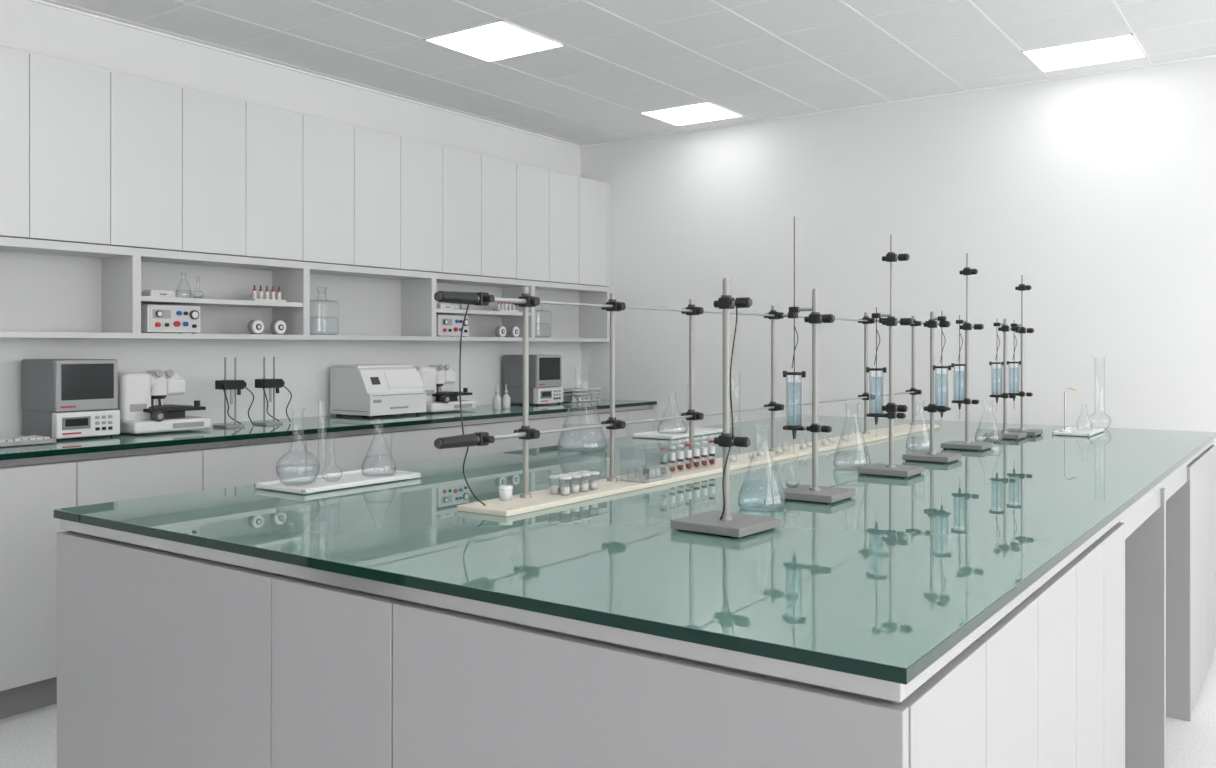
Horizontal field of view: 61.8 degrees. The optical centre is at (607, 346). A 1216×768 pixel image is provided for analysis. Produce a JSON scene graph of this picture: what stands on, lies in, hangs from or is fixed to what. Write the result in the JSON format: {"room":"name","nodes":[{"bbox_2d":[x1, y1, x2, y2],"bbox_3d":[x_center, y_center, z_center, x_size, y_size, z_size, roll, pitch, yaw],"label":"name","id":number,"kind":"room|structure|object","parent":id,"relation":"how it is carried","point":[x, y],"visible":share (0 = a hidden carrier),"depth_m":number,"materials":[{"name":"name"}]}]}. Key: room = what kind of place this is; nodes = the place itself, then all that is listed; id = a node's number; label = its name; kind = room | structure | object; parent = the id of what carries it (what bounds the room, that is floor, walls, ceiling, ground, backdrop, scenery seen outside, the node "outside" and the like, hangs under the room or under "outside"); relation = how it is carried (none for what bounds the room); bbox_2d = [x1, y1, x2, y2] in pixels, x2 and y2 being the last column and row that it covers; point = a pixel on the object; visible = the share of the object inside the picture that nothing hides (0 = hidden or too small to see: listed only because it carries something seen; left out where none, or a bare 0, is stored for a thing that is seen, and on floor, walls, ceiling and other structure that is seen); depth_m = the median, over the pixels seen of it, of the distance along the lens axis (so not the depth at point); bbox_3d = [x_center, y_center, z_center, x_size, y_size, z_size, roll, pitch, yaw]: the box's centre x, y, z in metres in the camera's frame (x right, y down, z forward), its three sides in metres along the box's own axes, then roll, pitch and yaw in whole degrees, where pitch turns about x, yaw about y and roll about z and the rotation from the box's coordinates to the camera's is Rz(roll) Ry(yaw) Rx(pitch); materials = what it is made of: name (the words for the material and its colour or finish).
{"room":"laboratory","nodes":[
{"label":"laboratory","id":0,"kind":"room"},
{"bbox_2d":[0,0,580,437],"bbox_3d":[-2.529,-0.060,3.725,0.100,2.620,8.140,0,0,35],"label":"wall","id":1,"kind":"structure","parent":0,"point":[304,366],"depth_m":4.84,"materials":[{"name":"paint"}]},
{"bbox_2d":[0,237,609,341],"bbox_3d":[-1.606,-0.217,4.724,0.244,0.366,5.238,0,0,35],"label":"wall shelf","id":2,"kind":"object","parent":1,"relation":"attached to","point":[49,289],"visible":1,"depth_m":4.72,"materials":[{"name":"grey laminate"}]},
{"bbox_2d":[142,290,174,296],"bbox_3d":[-1.876,-0.222,4.237,0.072,0.027,0.110,0,0,35],"label":"box","id":3,"kind":"object","parent":2,"relation":"on","point":[160,293],"visible":0.91,"depth_m":4.21,"materials":[{"name":"grey plastic"}]},
{"bbox_2d":[141,304,199,333],"bbox_3d":[-1.871,-0.116,4.300,0.156,0.118,0.240,0,0,35],"label":"control unit","id":4,"kind":"object","parent":2,"relation":"on","point":[154,318],"visible":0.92,"depth_m":4.25,"materials":[{"name":"white plastic"}]},
{"bbox_2d":[248,319,263,333],"bbox_3d":[-1.596,-0.091,4.608,0.041,0.068,0.068,0,0,35],"label":"pressure gauge","id":5,"kind":"object","parent":2,"relation":"in","point":[256,326],"visible":0.93,"depth_m":4.59,"materials":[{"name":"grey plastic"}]},
{"bbox_2d":[247,285,285,301],"bbox_3d":[-1.576,-0.245,4.686,0.060,0.074,0.170,0,0,35],"label":"rack","id":6,"kind":"object","parent":2,"relation":"in","point":[254,292],"visible":0.97,"depth_m":4.68,"materials":[{"name":"grey plastic"}]},
{"bbox_2d":[270,320,285,334],"bbox_3d":[-1.526,-0.091,4.706,0.041,0.068,0.068,0,0,35],"label":"pressure gauge","id":7,"kind":"object","parent":2,"relation":"in","point":[277,327],"visible":0.98,"depth_m":4.69,"materials":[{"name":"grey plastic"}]},
{"bbox_2d":[437,304,454,308],"bbox_3d":[-0.908,-0.222,5.596,0.072,0.027,0.110,0,0,35],"label":"box","id":8,"kind":"object","parent":2,"relation":"on","point":[439,306],"visible":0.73,"depth_m":5.56,"materials":[{"name":"grey plastic"}]},
{"bbox_2d":[437,315,468,336],"bbox_3d":[-0.903,-0.116,5.660,0.156,0.118,0.240,0,0,35],"label":"control unit","id":9,"kind":"object","parent":2,"relation":"on","point":[447,325],"visible":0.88,"depth_m":5.61,"materials":[{"name":"white plastic"}]},
{"bbox_2d":[495,326,505,336],"bbox_3d":[-0.628,-0.091,5.968,0.041,0.068,0.068,0,0,35],"label":"pressure gauge","id":10,"kind":"object","parent":2,"relation":"in","point":[500,331],"visible":0.93,"depth_m":5.95,"materials":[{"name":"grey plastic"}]},
{"bbox_2d":[493,302,518,311],"bbox_3d":[-0.608,-0.245,6.046,0.060,0.074,0.170,0,0,35],"label":"rack","id":11,"kind":"object","parent":2,"relation":"in","point":[506,307],"visible":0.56,"depth_m":6.04,"materials":[{"name":"grey plastic"}]},
{"bbox_2d":[508,326,519,336],"bbox_3d":[-0.559,-0.091,6.066,0.041,0.068,0.068,0,0,35],"label":"pressure gauge","id":12,"kind":"object","parent":2,"relation":"in","point":[513,331],"visible":0.95,"depth_m":6.05,"materials":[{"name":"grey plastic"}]},
{"bbox_2d":[0,45,609,286],"bbox_3d":[-1.609,-0.749,4.719,0.243,0.693,5.251,0,0,35],"label":"upper cabinet","id":13,"kind":"object","parent":1,"relation":"attached to","point":[89,154],"visible":1,"depth_m":4.57,"materials":[{"name":"grey laminate"}]},
{"bbox_2d":[0,649,1215,767],"bbox_3d":[0.270,1.300,1.734,6.970,0.100,8.140,0,0,35],"label":"floor","id":14,"kind":"structure","parent":0,"point":[28,739],"depth_m":3.25,"materials":[{"name":"stone"}]},
{"bbox_2d":[0,399,656,718],"bbox_3d":[-1.887,0.800,4.004,0.618,0.900,6.738,0,0,35],"label":"base cabinet","id":15,"kind":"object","parent":14,"relation":"on","point":[36,480],"depth_m":3.84,"materials":[{"name":"grey"}]},
{"bbox_2d":[0,435,55,446],"bbox_3d":[-2.258,0.323,3.557,0.283,0.051,0.501,0,0,35],"label":"keyboard","id":16,"kind":"object","parent":15,"relation":"on","point":[33,439],"visible":1,"depth_m":3.61,"materials":[{"name":"grey plastic"}]},
{"bbox_2d":[21,359,119,440],"bbox_3d":[-2.089,0.199,3.950,0.286,0.302,0.245,0,0,35],"label":"lab analyzer","id":17,"kind":"object","parent":15,"relation":"on","point":[61,398],"visible":0.98,"depth_m":3.86,"materials":[{"name":"grey plastic"}]},
{"bbox_2d":[114,369,210,433],"bbox_3d":[-1.863,0.218,4.203,0.272,0.252,0.340,0,0,35],"label":"microscope","id":18,"kind":"object","parent":15,"relation":"on","point":[138,393],"visible":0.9,"depth_m":4.12,"materials":[{"name":"white plastic"}]},
{"bbox_2d":[213,357,253,427],"bbox_3d":[-1.647,0.198,4.462,0.103,0.305,0.162,0,0,35],"label":"stand","id":19,"kind":"object","parent":15,"relation":"on","point":[224,385],"visible":1,"depth_m":4.44,"materials":[{"name":"grey plastic"}]},
{"bbox_2d":[253,357,291,424],"bbox_3d":[-1.531,0.198,4.625,0.103,0.305,0.162,0,0,35],"label":"stand","id":20,"kind":"object","parent":15,"relation":"on","point":[263,383],"visible":0.99,"depth_m":4.60,"materials":[{"name":"grey plastic"}]},
{"bbox_2d":[330,364,425,417],"bbox_3d":[-1.173,0.221,5.213,0.305,0.258,0.394,0,0,35],"label":"instrument","id":21,"kind":"object","parent":15,"relation":"on","point":[370,390],"visible":1,"depth_m":5.10,"materials":[{"name":"white plastic"}]},
{"bbox_2d":[411,364,475,411],"bbox_3d":[-0.921,0.218,5.527,0.272,0.252,0.340,0,0,35],"label":"microscope","id":22,"kind":"object","parent":15,"relation":"on","point":[433,377],"visible":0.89,"depth_m":5.46,"materials":[{"name":"white plastic"}]},
{"bbox_2d":[493,386,500,409],"bbox_3d":[-0.621,0.280,5.682,0.048,0.140,0.048,0,0,35],"label":"dropper bottle","id":23,"kind":"object","parent":15,"relation":"on","point":[496,400],"visible":1,"depth_m":5.66,"materials":[{"name":"grey plastic"}]},
{"bbox_2d":[502,384,509,408],"bbox_3d":[-0.580,0.280,5.775,0.048,0.140,0.048,0,0,35],"label":"dropper bottle","id":24,"kind":"object","parent":15,"relation":"on","point":[505,399],"visible":1,"depth_m":5.76,"materials":[{"name":"grey plastic"}]},
{"bbox_2d":[503,355,562,404],"bbox_3d":[-0.457,0.199,6.244,0.286,0.302,0.245,0,0,35],"label":"lab analyzer","id":25,"kind":"object","parent":15,"relation":"on","point":[544,370],"visible":0.91,"depth_m":6.16,"materials":[{"name":"grey plastic"}]},
{"bbox_2d":[563,387,600,402],"bbox_3d":[-0.221,0.308,6.538,0.220,0.084,0.300,0,0,35],"label":"trays","id":26,"kind":"object","parent":15,"relation":"on","point":[566,398],"visible":0.73,"depth_m":6.48,"materials":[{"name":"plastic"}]},
{"bbox_2d":[54,415,1215,767],"bbox_3d":[0.654,0.800,3.179,1.867,0.900,3.760,0,0,35],"label":"bench","id":27,"kind":"object","parent":14,"relation":"on","point":[1045,600],"visible":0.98,"depth_m":1.77,"materials":[{"name":"green glass"}]},
{"bbox_2d":[254,468,421,493],"bbox_3d":[-0.685,0.343,2.607,0.190,0.014,0.385,0,0,35],"label":"tray","id":28,"kind":"object","parent":27,"relation":"on","point":[355,478],"visible":0.98,"depth_m":2.58,"materials":[{"name":"white plastic"}]},
{"bbox_2d":[276,410,319,485],"bbox_3d":[-0.769,0.245,2.516,0.105,0.188,0.105,0,0,35],"label":"flask","id":29,"kind":"object","parent":28,"relation":"on","point":[292,410],"visible":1,"depth_m":2.51,"materials":[{"name":"clear glass"}]},
{"bbox_2d":[321,434,342,481],"bbox_3d":[-0.699,0.281,2.571,0.052,0.118,0.052,0,0,35],"label":"flask","id":30,"kind":"object","parent":28,"relation":"on","point":[328,434],"visible":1,"depth_m":2.56,"materials":[{"name":"clear glass"}]},
{"bbox_2d":[361,435,395,475],"bbox_3d":[-0.609,0.266,2.697,0.090,0.148,0.090,0,0,35],"label":"flask","id":31,"kind":"object","parent":28,"relation":"on","point":[383,435],"visible":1,"depth_m":2.68,"materials":[{"name":"clear glass"}]},
{"bbox_2d":[557,367,606,450],"bbox_3d":[-0.087,0.208,3.449,0.170,0.280,0.170,0,0,35],"label":"flask","id":32,"kind":"object","parent":27,"relation":"on","point":[591,367],"visible":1,"depth_m":3.44,"materials":[{"name":"clear glass"}]},
{"bbox_2d":[632,427,722,438],"bbox_3d":[0.289,0.343,4.047,0.180,0.014,0.430,0,0,35],"label":"tray","id":33,"kind":"object","parent":27,"relation":"on","point":[676,433],"visible":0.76,"depth_m":4.01,"materials":[{"name":"white plastic"}]},
{"bbox_2d":[457,424,938,516],"bbox_3d":[0.557,0.344,3.285,0.140,0.012,2.840,0,0,35],"label":"baseboard","id":34,"kind":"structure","parent":27,"relation":"on","point":[541,499],"depth_m":2.65,"materials":[{"name":"beige"}]},
{"bbox_2d":[499,485,512,500],"bbox_3d":[-0.226,0.323,2.247,0.031,0.030,0.031,0,0,35],"label":"jar","id":35,"kind":"object","parent":34,"relation":"on","point":[505,491],"visible":1,"depth_m":2.23,"materials":[{"name":"white plastic"}]},
{"bbox_2d":[549,470,598,494],"bbox_3d":[-0.079,0.317,2.374,0.059,0.041,0.137,0,0,35],"label":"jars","id":36,"kind":"object","parent":34,"relation":"on","point":[581,485],"visible":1,"depth_m":2.36,"materials":[{"name":"white plastic"}]},
{"bbox_2d":[621,443,669,482],"bbox_3d":[0.096,0.295,2.588,0.080,0.085,0.120,0,0,35],"label":"holder","id":37,"kind":"object","parent":34,"relation":"on","point":[642,478],"visible":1,"depth_m":2.58,"materials":[{"name":"clear glass"}]},
{"bbox_2d":[434,287,926,505],"bbox_3d":[0.521,0.101,3.230,0.115,0.473,2.932,0,0,35],"label":"support frame","id":38,"kind":"object","parent":34,"relation":"on","point":[525,300],"visible":0.94,"depth_m":2.55,"materials":[{"name":"silver metal"}]},
{"bbox_2d":[660,440,714,474],"bbox_3d":[0.221,0.293,2.787,0.022,0.090,0.280,0,0,35],"label":"tubes","id":39,"kind":"object","parent":34,"relation":"on","point":[696,452],"visible":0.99,"depth_m":2.78,"materials":[{"name":"clear glass"}]},
{"bbox_2d":[730,452,736,460],"bbox_3d":[0.357,0.322,2.835,0.099,0.032,0.194,0,0,35],"label":"cups","id":40,"kind":"object","parent":34,"relation":"on","point":[732,458],"depth_m":2.99,"materials":[{"name":"white plastic"}]},
{"bbox_2d":[749,451,763,458],"bbox_3d":[0.422,0.322,2.877,0.083,0.032,0.191,0,0,35],"label":"cups","id":41,"kind":"object","parent":34,"relation":"on","point":[759,453],"depth_m":3.06,"materials":[{"name":"white plastic"}]},
{"bbox_2d":[776,446,788,453],"bbox_3d":[0.519,0.322,3.016,0.088,0.032,0.206,0,0,35],"label":"cups","id":42,"kind":"object","parent":34,"relation":"on","point":[778,451],"depth_m":3.21,"materials":[{"name":"white plastic"}]},
{"bbox_2d":[799,440,811,448],"bbox_3d":[0.609,0.322,3.184,0.129,0.032,0.242,0,0,35],"label":"cups","id":43,"kind":"object","parent":34,"relation":"on","point":[808,444],"depth_m":3.36,"materials":[{"name":"white plastic"}]},
{"bbox_2d":[822,438,832,444],"bbox_3d":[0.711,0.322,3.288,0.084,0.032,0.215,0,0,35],"label":"cups","id":44,"kind":"object","parent":34,"relation":"on","point":[829,440],"depth_m":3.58,"materials":[{"name":"white plastic"}]},
{"bbox_2d":[671,278,780,538],"bbox_3d":[0.227,0.109,1.947,0.154,0.482,0.154,0,0,38],"label":"stand","id":45,"kind":"object","parent":27,"relation":"on","point":[725,522],"visible":1,"depth_m":1.94,"materials":[{"name":"grey metal"}]},
{"bbox_2d":[738,427,785,510],"bbox_3d":[0.333,0.259,2.193,0.104,0.178,0.104,0,0,35],"label":"flask","id":46,"kind":"object","parent":27,"relation":"on","point":[777,509],"visible":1,"depth_m":2.19,"materials":[{"name":"clear glass"}]},
{"bbox_2d":[785,475,799,487],"bbox_3d":[0.430,0.294,2.364,0.034,0.068,0.034,0,0,35],"label":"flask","id":47,"kind":"object","parent":27,"relation":"on","point":[789,485],"visible":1,"depth_m":2.36,"materials":[{"name":"clear glass"}]},
{"bbox_2d":[774,216,854,503],"bbox_3d":[0.474,0.022,2.345,0.150,0.655,0.140,0,0,35],"label":"stand","id":48,"kind":"object","parent":27,"relation":"on","point":[814,493],"visible":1,"depth_m":2.33,"materials":[{"name":"grey metal"}]},
{"bbox_2d":[833,420,870,468],"bbox_3d":[0.703,0.254,2.924,0.106,0.188,0.106,0,0,35],"label":"flask","id":49,"kind":"object","parent":27,"relation":"on","point":[845,420],"visible":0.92,"depth_m":2.92,"materials":[{"name":"clear glass"}]},
{"bbox_2d":[857,234,924,477],"bbox_3d":[0.778,0.020,2.790,0.140,0.660,0.140,0,0,35],"label":"stand","id":50,"kind":"object","parent":27,"relation":"on","point":[903,471],"visible":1,"depth_m":2.79,"materials":[{"name":"grey metal"}]},
{"bbox_2d":[902,311,961,463],"bbox_3d":[0.999,0.120,3.130,0.140,0.460,0.140,0,0,35],"label":"stand","id":51,"kind":"object","parent":27,"relation":"on","point":[931,456],"visible":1,"depth_m":3.12,"materials":[{"name":"grey metal"}]},
{"bbox_2d":[940,253,992,450],"bbox_3d":[1.235,0.013,3.490,0.140,0.673,0.140,0,0,35],"label":"stand","id":52,"kind":"object","parent":27,"relation":"on","point":[968,445],"visible":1,"depth_m":3.48,"materials":[{"name":"grey metal"}]},
{"bbox_2d":[983,319,1026,439],"bbox_3d":[1.524,0.120,3.895,0.130,0.460,0.130,0,0,35],"label":"stand","id":53,"kind":"object","parent":27,"relation":"on","point":[1004,328],"visible":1,"depth_m":3.89,"materials":[{"name":"grey metal"}]},
{"bbox_2d":[1001,275,1042,436],"bbox_3d":[1.646,0.032,4.036,0.130,0.636,0.130,0,0,35],"label":"stand","id":54,"kind":"object","parent":27,"relation":"on","point":[1021,287],"visible":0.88,"depth_m":4.03,"materials":[{"name":"grey metal"}]},
{"bbox_2d":[1052,427,1104,436],"bbox_3d":[1.909,0.343,4.115,0.140,0.014,0.320,0,0,35],"label":"tray","id":55,"kind":"object","parent":27,"relation":"on","point":[1079,431],"visible":0.96,"depth_m":4.07,"materials":[{"name":"white plastic"}]},
{"bbox_2d":[1059,387,1076,431],"bbox_3d":[1.850,0.252,4.086,0.062,0.178,0.048,0,0,35],"label":"stand","id":56,"kind":"object","parent":55,"relation":"on","point":[1064,429],"visible":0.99,"depth_m":4.09,"materials":[{"name":"white plastic"}]},
{"bbox_2d":[1088,359,1110,424],"bbox_3d":[2.096,0.194,4.326,0.089,0.308,0.089,0,0,35],"label":"flask","id":57,"kind":"object","parent":27,"relation":"on","point":[1094,359],"visible":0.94,"depth_m":4.33,"materials":[{"name":"clear glass"}]},
{"bbox_2d":[41,0,1215,145],"bbox_3d":[0.270,-1.420,1.734,6.970,0.100,8.140,0,0,35],"label":"ceiling","id":58,"kind":"structure","parent":0,"point":[579,20],"depth_m":4.61,"materials":[{"name":"tile"}]},
{"bbox_2d":[423,20,565,62],"bbox_3d":[-0.507,-1.367,4.556,0.463,0.007,0.437,0,0,35],"label":"ceiling light panel","id":59,"kind":"object","parent":58,"relation":"in","point":[498,40],"depth_m":4.54,"materials":[{"name":"white plastic"}]},
{"bbox_2d":[28,0,1215,147],"bbox_3d":[0.270,-1.367,1.734,6.770,0.010,7.940,0,0,35],"label":"grid","id":60,"kind":"object","parent":58,"relation":"attached to","point":[130,25],"depth_m":4.83,"materials":[{"name":"white metal"}]},
{"bbox_2d":[639,101,743,125],"bbox_3d":[0.494,-1.367,5.962,0.463,0.007,0.430,0,0,35],"label":"ceiling light panel","id":61,"kind":"object","parent":58,"relation":"in","point":[707,111],"depth_m":5.96,"materials":[{"name":"white plastic"}]},
{"bbox_2d":[1021,33,1146,71],"bbox_3d":[2.222,-1.367,4.734,0.463,0.007,0.430,0,0,35],"label":"ceiling light panel","id":62,"kind":"object","parent":58,"relation":"in","point":[1125,46],"depth_m":4.72,"materials":[{"name":"white plastic"}]},
{"bbox_2d":[581,57,1215,444],"bbox_3d":[2.600,-0.060,5.010,6.770,2.620,0.100,0,0,35],"label":"wall","id":63,"kind":"structure","parent":0,"point":[1096,190],"depth_m":5.52,"materials":[{"name":"paint"}]}
]}

